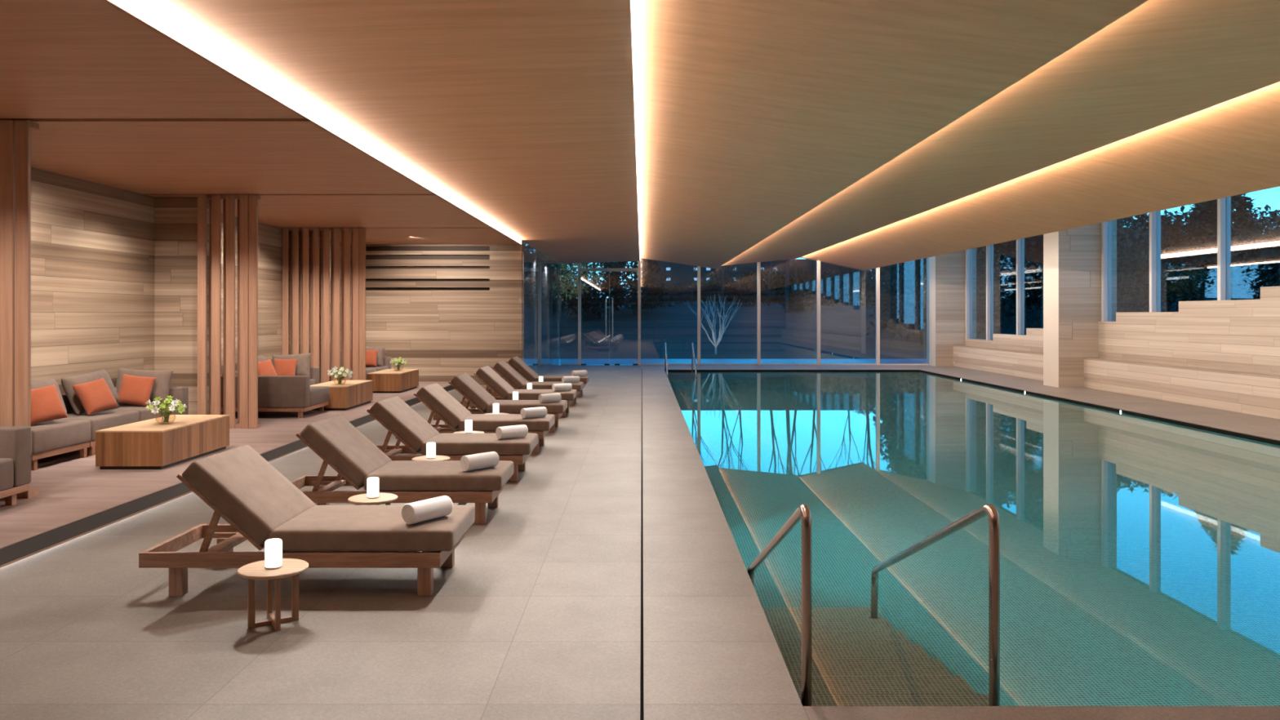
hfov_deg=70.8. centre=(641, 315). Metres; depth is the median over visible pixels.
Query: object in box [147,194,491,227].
ceiling
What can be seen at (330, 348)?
pillow
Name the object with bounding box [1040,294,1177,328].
bush
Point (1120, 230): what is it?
evergreen tree
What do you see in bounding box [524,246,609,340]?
tree
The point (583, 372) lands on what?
rolled towel
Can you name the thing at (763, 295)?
bush
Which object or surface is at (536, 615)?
floor
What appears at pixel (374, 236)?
ceiling
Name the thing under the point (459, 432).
side table
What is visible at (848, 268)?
bare tree
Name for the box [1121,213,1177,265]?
evergreen tree
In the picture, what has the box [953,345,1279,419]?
wall
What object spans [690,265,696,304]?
bare tree
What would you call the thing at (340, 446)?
cushion
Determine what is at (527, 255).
wall
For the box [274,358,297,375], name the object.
throw pillow
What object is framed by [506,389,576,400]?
seat cushion
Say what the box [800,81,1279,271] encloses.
ceiling
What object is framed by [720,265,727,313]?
bare tree
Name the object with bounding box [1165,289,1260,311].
bush
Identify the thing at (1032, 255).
evergreen tree
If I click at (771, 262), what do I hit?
bare tree
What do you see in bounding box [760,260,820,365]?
window
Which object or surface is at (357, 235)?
screen
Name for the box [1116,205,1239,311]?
evergreen tree
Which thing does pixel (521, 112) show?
ceiling
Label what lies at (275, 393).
sectional sofa
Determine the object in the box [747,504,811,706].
grab rail
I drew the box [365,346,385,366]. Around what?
pillow
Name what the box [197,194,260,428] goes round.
screen
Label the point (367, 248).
trim
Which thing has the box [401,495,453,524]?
rolled towel
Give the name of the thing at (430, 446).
table lamp
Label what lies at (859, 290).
bush
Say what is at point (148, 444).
coffee table
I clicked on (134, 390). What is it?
throw pillow
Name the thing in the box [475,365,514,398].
cushion
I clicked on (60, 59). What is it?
ceiling
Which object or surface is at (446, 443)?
seat cushion
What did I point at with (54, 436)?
seat cushion
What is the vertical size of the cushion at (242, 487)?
0.522 m
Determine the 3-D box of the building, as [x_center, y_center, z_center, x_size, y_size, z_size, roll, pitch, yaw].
[10.500,-3.250,87.970,21.000,4.000,8.060,0,0,0]
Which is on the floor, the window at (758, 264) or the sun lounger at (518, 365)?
the sun lounger at (518, 365)
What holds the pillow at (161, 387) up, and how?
on the sectional sofa at (75, 432)
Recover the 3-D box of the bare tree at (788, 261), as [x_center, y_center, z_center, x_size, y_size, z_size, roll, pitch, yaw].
[10.390,-8.192,56.199,5.148,16.509,5.414,0,0,21]
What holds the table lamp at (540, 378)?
on the side table
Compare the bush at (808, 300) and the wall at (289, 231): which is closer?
the wall at (289, 231)
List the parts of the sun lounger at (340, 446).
rail, leg, backrest panel, rail, rail, leg, leg, rail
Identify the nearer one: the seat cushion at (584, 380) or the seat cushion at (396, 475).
the seat cushion at (396, 475)
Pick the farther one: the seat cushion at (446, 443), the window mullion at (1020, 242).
the window mullion at (1020, 242)
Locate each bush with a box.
[564,280,626,309]
[617,279,673,307]
[654,283,705,304]
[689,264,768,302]
[690,278,747,304]
[724,282,777,306]
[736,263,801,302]
[770,265,845,302]
[773,288,816,310]
[783,283,853,306]
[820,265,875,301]
[832,284,875,306]
[833,266,908,299]
[993,300,1043,334]
[1010,296,1039,309]
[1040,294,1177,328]
[1116,295,1196,312]
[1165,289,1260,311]
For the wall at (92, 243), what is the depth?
11.55 m
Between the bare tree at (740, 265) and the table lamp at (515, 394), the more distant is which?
the bare tree at (740, 265)
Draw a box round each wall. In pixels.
[31,167,341,394]
[154,196,208,414]
[288,231,320,383]
[350,240,524,388]
[524,248,531,378]
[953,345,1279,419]
[964,286,1279,375]
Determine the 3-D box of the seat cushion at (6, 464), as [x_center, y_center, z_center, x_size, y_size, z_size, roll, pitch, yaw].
[-6.030,1.300,6.970,1.700,0.250,0.940,0,0,0]
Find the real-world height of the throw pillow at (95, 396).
0.409 m
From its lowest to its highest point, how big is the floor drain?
0.005 m
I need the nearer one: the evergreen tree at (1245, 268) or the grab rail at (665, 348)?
the grab rail at (665, 348)
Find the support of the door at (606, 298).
attached to the window at (638, 269)
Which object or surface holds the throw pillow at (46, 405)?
on the sectional sofa at (75, 432)
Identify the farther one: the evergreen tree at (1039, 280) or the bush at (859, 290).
the bush at (859, 290)
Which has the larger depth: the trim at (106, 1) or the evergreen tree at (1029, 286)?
the evergreen tree at (1029, 286)
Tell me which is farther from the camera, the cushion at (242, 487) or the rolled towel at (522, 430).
the rolled towel at (522, 430)
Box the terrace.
[560,359,926,368]
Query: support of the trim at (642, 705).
in the surround
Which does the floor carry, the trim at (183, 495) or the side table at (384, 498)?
the side table at (384, 498)
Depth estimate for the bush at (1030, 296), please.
58.39 m
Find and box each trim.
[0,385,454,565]
[0,388,454,568]
[102,0,521,244]
[365,246,489,290]
[640,368,644,719]
[667,369,1279,444]
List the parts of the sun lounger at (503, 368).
backrest panel, rail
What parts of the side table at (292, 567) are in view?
leg, leg, foot rail, foot rail, leg, leg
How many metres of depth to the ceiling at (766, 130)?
7.48 m
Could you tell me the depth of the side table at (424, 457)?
8.98 m
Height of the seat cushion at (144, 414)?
0.250 m
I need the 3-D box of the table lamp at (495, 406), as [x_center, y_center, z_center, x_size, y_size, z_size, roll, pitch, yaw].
[-2.108,1.350,12.995,0.092,0.156,0.092,0,0,0]
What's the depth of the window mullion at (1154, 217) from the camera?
19.60 m
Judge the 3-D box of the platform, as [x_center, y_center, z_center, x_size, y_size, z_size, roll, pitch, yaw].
[-5.840,1.647,7.800,2.920,0.115,27.600,0,0,0]
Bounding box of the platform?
[0,381,450,548]
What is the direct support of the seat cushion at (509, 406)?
on the sun lounger at (471, 390)
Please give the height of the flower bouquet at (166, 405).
0.292 m
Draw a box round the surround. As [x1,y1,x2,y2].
[642,364,1279,719]
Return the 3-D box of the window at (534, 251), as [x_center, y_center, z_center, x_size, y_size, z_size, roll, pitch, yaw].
[-2.920,-0.100,23.465,0.060,3.700,2.930,0,0,0]
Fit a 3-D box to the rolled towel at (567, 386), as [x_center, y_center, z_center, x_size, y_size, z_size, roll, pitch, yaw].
[-1.395,1.254,15.697,0.330,0.134,0.128,0,0,-30]
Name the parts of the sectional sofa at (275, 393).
arm, rail, leg, arm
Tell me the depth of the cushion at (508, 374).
17.34 m
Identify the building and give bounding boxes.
[641,258,866,302]
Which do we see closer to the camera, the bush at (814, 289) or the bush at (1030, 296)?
the bush at (1030, 296)
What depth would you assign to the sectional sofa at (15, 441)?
7.45 m
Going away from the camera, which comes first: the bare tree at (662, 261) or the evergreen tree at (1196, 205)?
the evergreen tree at (1196, 205)
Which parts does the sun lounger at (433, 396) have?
backrest panel, rail, rail, leg, leg, rail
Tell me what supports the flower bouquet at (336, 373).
in the glass vase
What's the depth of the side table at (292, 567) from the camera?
5.04 m
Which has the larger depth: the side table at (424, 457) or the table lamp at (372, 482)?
the side table at (424, 457)
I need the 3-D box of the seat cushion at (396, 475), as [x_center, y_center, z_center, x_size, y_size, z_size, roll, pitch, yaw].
[-1.750,1.396,7.890,1.150,0.142,0.772,0,0,0]
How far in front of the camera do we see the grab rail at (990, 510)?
4.12 m
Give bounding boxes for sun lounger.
[138,444,474,595]
[290,413,513,524]
[366,395,537,481]
[395,382,555,453]
[432,373,567,432]
[460,365,576,417]
[487,360,583,405]
[506,355,589,396]
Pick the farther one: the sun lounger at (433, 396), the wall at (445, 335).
the wall at (445, 335)
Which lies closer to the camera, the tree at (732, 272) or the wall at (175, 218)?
the wall at (175, 218)
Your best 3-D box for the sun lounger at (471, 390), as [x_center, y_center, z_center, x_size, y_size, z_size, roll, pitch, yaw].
[-2.146,1.328,13.810,1.942,0.844,0.780,0,0,0]
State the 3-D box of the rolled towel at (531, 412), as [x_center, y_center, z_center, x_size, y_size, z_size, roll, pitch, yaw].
[-1.394,1.254,11.608,0.330,0.134,0.128,0,0,-40]
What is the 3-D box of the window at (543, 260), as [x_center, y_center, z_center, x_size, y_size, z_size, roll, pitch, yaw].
[-2.920,-0.100,26.565,0.060,3.700,3.330,0,0,0]
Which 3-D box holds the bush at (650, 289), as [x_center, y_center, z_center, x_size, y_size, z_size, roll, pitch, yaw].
[-0.059,-1.429,60.166,4.238,2.313,5.828,0,0,22]
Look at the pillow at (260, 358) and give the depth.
15.86 m
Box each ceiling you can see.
[0,0,304,118]
[0,118,434,194]
[138,0,639,263]
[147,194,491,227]
[329,227,520,244]
[631,0,1279,268]
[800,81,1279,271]
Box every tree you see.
[524,241,572,311]
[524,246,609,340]
[560,261,626,320]
[600,257,673,315]
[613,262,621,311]
[660,261,666,284]
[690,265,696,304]
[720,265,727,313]
[738,263,741,303]
[767,261,773,306]
[784,259,790,312]
[792,258,799,308]
[813,260,816,302]
[844,267,849,303]
[844,267,880,300]
[862,261,921,320]
[862,269,868,306]
[866,257,986,346]
[906,240,1016,334]
[976,235,1043,325]
[993,234,1043,313]
[1001,236,1043,312]
[1024,234,1043,310]
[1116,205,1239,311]
[1116,214,1194,310]
[1116,218,1137,308]
[1118,209,1186,298]
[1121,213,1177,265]
[1163,202,1233,306]
[1164,193,1275,311]
[1201,204,1279,300]
[1231,209,1279,299]
[1256,226,1279,286]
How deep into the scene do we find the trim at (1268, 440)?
19.69 m
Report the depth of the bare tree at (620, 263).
57.41 m
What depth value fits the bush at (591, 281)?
58.39 m
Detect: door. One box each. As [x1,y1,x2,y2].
[581,297,609,364]
[612,297,637,364]
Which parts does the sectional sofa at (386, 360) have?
arm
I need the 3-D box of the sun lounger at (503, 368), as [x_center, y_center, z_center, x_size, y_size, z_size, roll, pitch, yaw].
[-2.146,1.328,17.710,1.942,0.844,0.780,0,0,0]
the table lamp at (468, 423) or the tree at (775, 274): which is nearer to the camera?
the table lamp at (468, 423)
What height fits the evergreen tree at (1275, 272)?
6.271 m
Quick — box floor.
[0,364,641,719]
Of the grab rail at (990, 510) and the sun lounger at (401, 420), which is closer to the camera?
the grab rail at (990, 510)
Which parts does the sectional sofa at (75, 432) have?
leg, rail, leg, leg, backrest, rail, arm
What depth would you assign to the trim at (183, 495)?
7.37 m
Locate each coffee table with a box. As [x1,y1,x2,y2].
[95,414,229,469]
[310,380,373,410]
[366,368,418,392]
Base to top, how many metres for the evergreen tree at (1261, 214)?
7.043 m
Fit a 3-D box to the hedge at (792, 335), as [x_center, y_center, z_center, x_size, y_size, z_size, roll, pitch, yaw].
[15.000,-0.210,73.250,150.000,4.000,73.500,0,0,0]
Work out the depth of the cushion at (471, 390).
13.44 m
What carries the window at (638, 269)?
on the floor
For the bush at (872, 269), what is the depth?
79.90 m
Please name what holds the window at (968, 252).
in the wall at (1243, 335)
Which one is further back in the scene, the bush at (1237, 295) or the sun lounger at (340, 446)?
the bush at (1237, 295)
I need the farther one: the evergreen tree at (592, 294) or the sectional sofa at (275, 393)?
the evergreen tree at (592, 294)
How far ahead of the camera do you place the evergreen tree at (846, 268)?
83.33 m
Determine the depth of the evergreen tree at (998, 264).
46.62 m
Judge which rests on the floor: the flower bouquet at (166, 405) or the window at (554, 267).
the window at (554, 267)
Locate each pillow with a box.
[31,378,66,413]
[31,384,67,425]
[61,368,119,414]
[72,377,118,415]
[115,368,173,404]
[117,373,155,406]
[257,355,266,361]
[257,359,276,375]
[271,352,311,376]
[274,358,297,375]
[329,348,341,369]
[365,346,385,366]
[365,350,377,367]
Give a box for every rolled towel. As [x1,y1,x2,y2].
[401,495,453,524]
[460,451,499,471]
[495,424,528,439]
[520,406,546,418]
[537,393,561,402]
[551,382,572,391]
[561,376,579,383]
[571,369,586,376]
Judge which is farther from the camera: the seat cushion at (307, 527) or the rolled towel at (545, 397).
the rolled towel at (545, 397)
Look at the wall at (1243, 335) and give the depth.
17.90 m
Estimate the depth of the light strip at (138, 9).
6.91 m
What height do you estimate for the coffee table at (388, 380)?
0.402 m
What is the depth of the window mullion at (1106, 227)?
21.65 m
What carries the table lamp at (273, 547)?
on the side table at (292, 567)
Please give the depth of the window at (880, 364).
31.56 m
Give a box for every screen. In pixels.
[0,120,39,498]
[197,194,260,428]
[282,227,366,383]
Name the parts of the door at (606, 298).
handle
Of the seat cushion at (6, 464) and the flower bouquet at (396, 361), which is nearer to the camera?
the seat cushion at (6, 464)
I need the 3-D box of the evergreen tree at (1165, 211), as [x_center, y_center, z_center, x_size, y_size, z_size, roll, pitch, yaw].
[27.363,-2.121,47.182,5.847,7.043,5.713,0,0,6]
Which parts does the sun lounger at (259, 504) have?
rail, leg, backrest panel, leg, rail, rail, leg, leg, rail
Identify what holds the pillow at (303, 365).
on the sectional sofa at (275, 393)
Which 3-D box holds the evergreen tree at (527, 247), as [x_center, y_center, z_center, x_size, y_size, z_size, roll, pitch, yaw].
[-6.259,-2.495,49.958,5.807,6.994,5.674,0,0,32]
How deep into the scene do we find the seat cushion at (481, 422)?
11.39 m
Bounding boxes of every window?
[531,246,537,373]
[537,249,549,375]
[549,257,559,371]
[560,262,581,365]
[581,257,640,365]
[640,266,700,365]
[700,262,760,365]
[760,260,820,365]
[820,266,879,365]
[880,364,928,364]
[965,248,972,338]
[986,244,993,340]
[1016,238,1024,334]
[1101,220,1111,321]
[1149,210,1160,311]
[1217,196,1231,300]
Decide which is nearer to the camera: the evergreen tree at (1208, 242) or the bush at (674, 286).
the evergreen tree at (1208, 242)
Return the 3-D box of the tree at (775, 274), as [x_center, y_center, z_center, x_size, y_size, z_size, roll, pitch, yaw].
[11.457,-2.688,80.628,5.528,3.869,8.493,0,0,-16]
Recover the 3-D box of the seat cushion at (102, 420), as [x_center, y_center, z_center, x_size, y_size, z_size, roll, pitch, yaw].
[-6.540,1.300,10.637,0.680,0.250,0.967,0,0,0]
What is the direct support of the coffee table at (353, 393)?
on the platform
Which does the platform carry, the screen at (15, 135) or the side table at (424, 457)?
the screen at (15, 135)
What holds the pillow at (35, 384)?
on the sectional sofa at (75, 432)
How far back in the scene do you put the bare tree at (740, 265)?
72.19 m
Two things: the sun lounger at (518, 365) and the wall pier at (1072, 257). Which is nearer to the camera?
the sun lounger at (518, 365)
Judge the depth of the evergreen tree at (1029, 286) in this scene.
55.43 m
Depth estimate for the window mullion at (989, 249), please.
28.94 m
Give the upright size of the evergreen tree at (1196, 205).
8.813 m
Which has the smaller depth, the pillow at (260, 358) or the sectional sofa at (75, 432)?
the sectional sofa at (75, 432)
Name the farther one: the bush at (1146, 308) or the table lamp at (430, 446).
the bush at (1146, 308)
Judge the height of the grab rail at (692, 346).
1.856 m
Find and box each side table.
[237,558,308,631]
[347,493,397,505]
[411,455,449,460]
[453,431,484,433]
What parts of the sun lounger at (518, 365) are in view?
backrest panel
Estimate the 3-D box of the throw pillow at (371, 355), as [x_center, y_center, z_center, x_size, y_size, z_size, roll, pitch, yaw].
[-6.220,0.975,20.450,0.415,0.396,0.212,0,0,-7]
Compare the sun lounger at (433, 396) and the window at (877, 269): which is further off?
the window at (877, 269)
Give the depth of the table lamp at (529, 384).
16.84 m
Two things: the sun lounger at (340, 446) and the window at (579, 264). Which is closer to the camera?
the sun lounger at (340, 446)
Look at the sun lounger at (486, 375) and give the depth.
15.47 m
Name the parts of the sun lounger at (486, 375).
backrest panel, rail, rail, leg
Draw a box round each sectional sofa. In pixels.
[0,426,31,505]
[31,386,188,470]
[221,367,329,417]
[329,356,391,381]
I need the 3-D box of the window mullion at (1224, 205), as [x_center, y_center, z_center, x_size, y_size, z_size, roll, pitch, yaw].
[11.200,-0.635,16.205,0.200,3.570,2.330,0,0,0]
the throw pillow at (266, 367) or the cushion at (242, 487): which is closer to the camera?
the cushion at (242, 487)
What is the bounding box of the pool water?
[665,371,1279,706]
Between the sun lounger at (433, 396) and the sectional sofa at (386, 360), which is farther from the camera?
the sectional sofa at (386, 360)
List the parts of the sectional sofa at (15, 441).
leg, rail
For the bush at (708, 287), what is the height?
2.058 m
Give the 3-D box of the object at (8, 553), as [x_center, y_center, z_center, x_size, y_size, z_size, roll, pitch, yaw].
[-4.369,1.645,7.800,0.022,0.110,27.600,0,0,0]
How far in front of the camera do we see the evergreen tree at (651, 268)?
54.28 m
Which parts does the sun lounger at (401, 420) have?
backrest panel, rail, rail, leg, leg, rail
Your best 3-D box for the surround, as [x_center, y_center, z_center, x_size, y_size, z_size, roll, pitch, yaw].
[5.704,1.850,12.800,11.392,0.200,37.600,0,0,0]
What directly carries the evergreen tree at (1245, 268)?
on the lawn
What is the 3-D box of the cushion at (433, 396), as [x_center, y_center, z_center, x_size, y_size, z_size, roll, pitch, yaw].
[-2.575,1.167,11.770,0.568,0.522,0.772,0,0,0]
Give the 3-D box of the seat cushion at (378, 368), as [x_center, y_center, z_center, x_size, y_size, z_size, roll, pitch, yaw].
[-6.390,1.300,20.492,0.980,0.250,0.909,0,0,0]
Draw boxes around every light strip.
[108,0,521,244]
[631,3,639,247]
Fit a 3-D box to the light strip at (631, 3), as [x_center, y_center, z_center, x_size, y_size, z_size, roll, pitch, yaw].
[-0.068,-1.960,15.990,0.001,0.096,30.980,0,0,0]
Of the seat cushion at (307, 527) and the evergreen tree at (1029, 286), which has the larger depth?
the evergreen tree at (1029, 286)
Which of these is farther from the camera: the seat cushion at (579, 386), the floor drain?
the seat cushion at (579, 386)
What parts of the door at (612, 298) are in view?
handle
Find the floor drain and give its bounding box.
[457,502,466,505]
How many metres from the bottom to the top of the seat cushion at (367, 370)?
0.250 m
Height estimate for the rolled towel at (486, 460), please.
0.134 m
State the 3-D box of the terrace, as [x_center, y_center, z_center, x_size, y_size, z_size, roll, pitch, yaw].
[-2.100,1.860,34.160,27.800,0.180,4.880,0,0,0]
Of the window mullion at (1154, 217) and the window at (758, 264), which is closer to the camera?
the window mullion at (1154, 217)
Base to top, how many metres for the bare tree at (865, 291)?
14.412 m
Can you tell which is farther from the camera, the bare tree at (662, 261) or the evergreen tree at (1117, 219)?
the bare tree at (662, 261)
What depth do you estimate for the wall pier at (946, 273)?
30.95 m
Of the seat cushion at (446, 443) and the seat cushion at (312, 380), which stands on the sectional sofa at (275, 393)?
the seat cushion at (312, 380)
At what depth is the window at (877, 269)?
31.50 m
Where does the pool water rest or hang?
in the surround
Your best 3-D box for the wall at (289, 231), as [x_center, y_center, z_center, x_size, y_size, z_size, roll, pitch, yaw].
[-6.635,-0.080,17.870,0.730,3.340,0.260,0,0,0]
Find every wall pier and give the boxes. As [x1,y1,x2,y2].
[926,248,976,366]
[1043,219,1116,387]
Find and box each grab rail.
[664,342,667,376]
[691,342,697,376]
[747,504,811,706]
[871,504,999,706]
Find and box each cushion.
[0,457,13,490]
[31,419,90,454]
[57,410,139,441]
[104,404,179,421]
[182,444,315,544]
[267,505,474,551]
[300,413,391,485]
[309,386,329,406]
[310,378,315,385]
[329,368,376,380]
[364,460,513,490]
[365,365,388,371]
[369,395,439,451]
[416,382,471,427]
[420,433,537,454]
[450,373,496,410]
[458,413,555,431]
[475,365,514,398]
[486,400,567,413]
[493,360,528,389]
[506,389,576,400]
[508,355,538,381]
[521,381,583,391]
[533,375,589,383]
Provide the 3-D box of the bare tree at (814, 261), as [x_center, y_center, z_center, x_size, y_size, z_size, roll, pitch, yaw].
[14.799,-9.221,77.327,5.646,16.865,6.144,0,0,34]
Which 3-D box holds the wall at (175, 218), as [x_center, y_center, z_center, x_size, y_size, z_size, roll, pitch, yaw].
[-6.635,-0.080,13.050,0.730,3.340,0.260,0,0,0]
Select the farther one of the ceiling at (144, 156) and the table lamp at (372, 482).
the ceiling at (144, 156)
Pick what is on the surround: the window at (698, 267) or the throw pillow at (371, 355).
the window at (698, 267)
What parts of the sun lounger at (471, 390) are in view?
backrest panel, rail, rail, leg, leg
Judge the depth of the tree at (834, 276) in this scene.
77.82 m
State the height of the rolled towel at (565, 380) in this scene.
0.135 m
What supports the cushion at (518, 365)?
on the sun lounger at (518, 365)
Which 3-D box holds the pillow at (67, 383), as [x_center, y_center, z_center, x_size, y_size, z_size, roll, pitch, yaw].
[-6.720,0.925,10.980,0.302,0.488,0.888,0,0,-2]
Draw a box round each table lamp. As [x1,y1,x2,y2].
[264,537,282,568]
[367,476,378,498]
[426,442,435,458]
[464,419,472,433]
[493,403,499,413]
[512,391,518,399]
[527,382,532,389]
[538,376,542,381]
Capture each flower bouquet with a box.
[145,395,186,422]
[327,365,353,383]
[389,356,408,369]
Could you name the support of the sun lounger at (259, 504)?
on the floor
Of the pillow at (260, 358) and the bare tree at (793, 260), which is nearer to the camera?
the pillow at (260, 358)
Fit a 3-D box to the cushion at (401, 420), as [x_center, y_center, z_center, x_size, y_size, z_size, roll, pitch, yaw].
[-2.575,1.167,9.820,0.568,0.522,0.772,0,0,0]
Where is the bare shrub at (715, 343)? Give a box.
[686,293,742,354]

